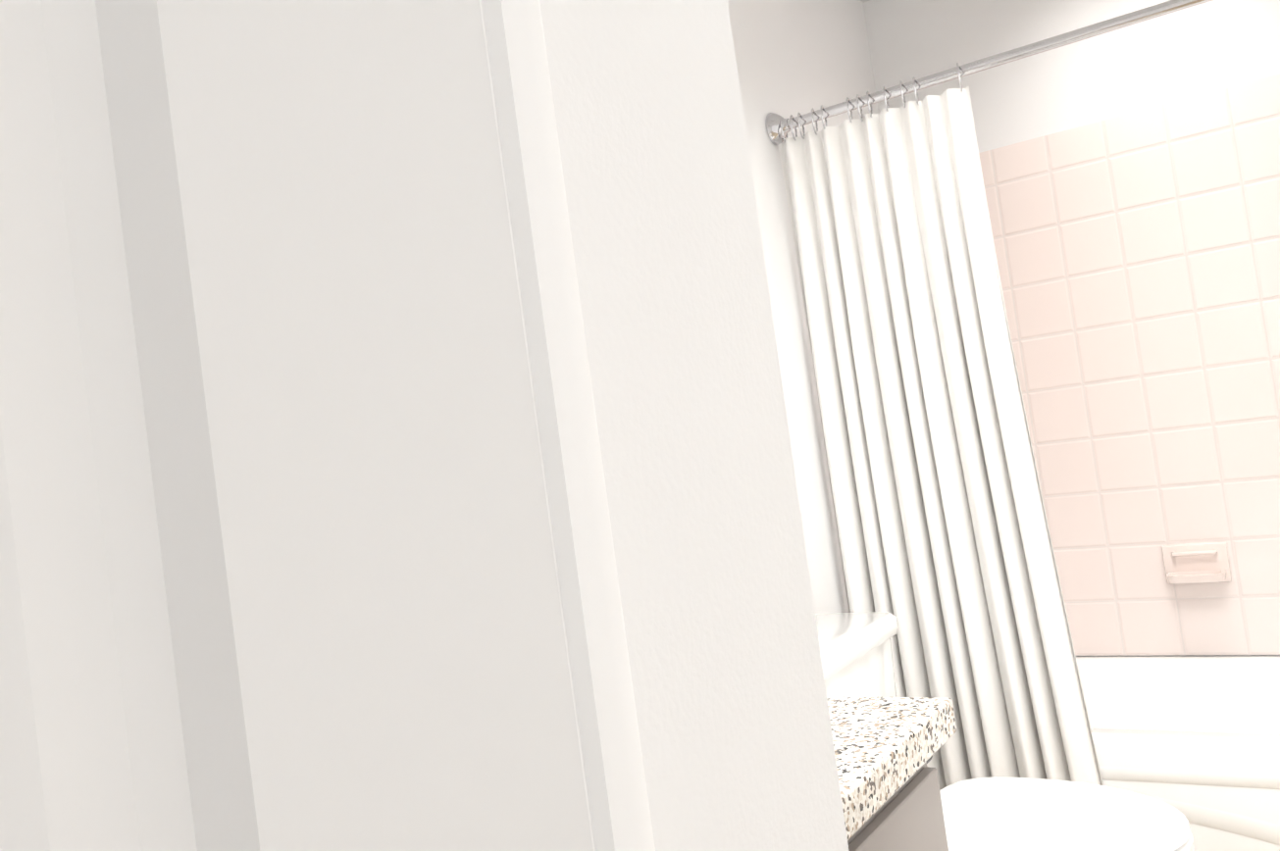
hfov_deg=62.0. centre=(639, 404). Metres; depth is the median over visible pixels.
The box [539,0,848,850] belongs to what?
wall
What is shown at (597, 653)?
door frame
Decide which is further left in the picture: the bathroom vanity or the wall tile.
the bathroom vanity
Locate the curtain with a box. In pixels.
[777,85,1119,790]
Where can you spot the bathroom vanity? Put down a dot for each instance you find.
(887, 749)
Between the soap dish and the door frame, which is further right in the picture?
the soap dish
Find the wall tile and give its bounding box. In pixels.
[978,73,1279,656]
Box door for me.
[0,0,593,850]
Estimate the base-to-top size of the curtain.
1.686 m
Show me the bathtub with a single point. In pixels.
(1195, 742)
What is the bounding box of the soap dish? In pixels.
[1161,542,1231,584]
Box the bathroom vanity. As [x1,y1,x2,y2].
[826,696,956,850]
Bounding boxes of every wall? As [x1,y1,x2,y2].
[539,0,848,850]
[727,0,878,614]
[863,0,1279,657]
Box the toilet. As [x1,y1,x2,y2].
[815,612,1193,850]
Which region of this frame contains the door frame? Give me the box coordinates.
[479,0,655,850]
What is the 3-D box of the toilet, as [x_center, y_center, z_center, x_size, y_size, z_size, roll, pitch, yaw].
[0.590,0.802,1.933,0.756,0.759,0.524,-9,-3,33]
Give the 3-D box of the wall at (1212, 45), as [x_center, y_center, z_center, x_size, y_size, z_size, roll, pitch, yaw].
[1.811,-0.188,2.672,2.250,2.440,0.100,-9,-3,33]
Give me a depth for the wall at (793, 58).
2.58 m
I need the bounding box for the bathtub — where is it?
[1075,656,1279,850]

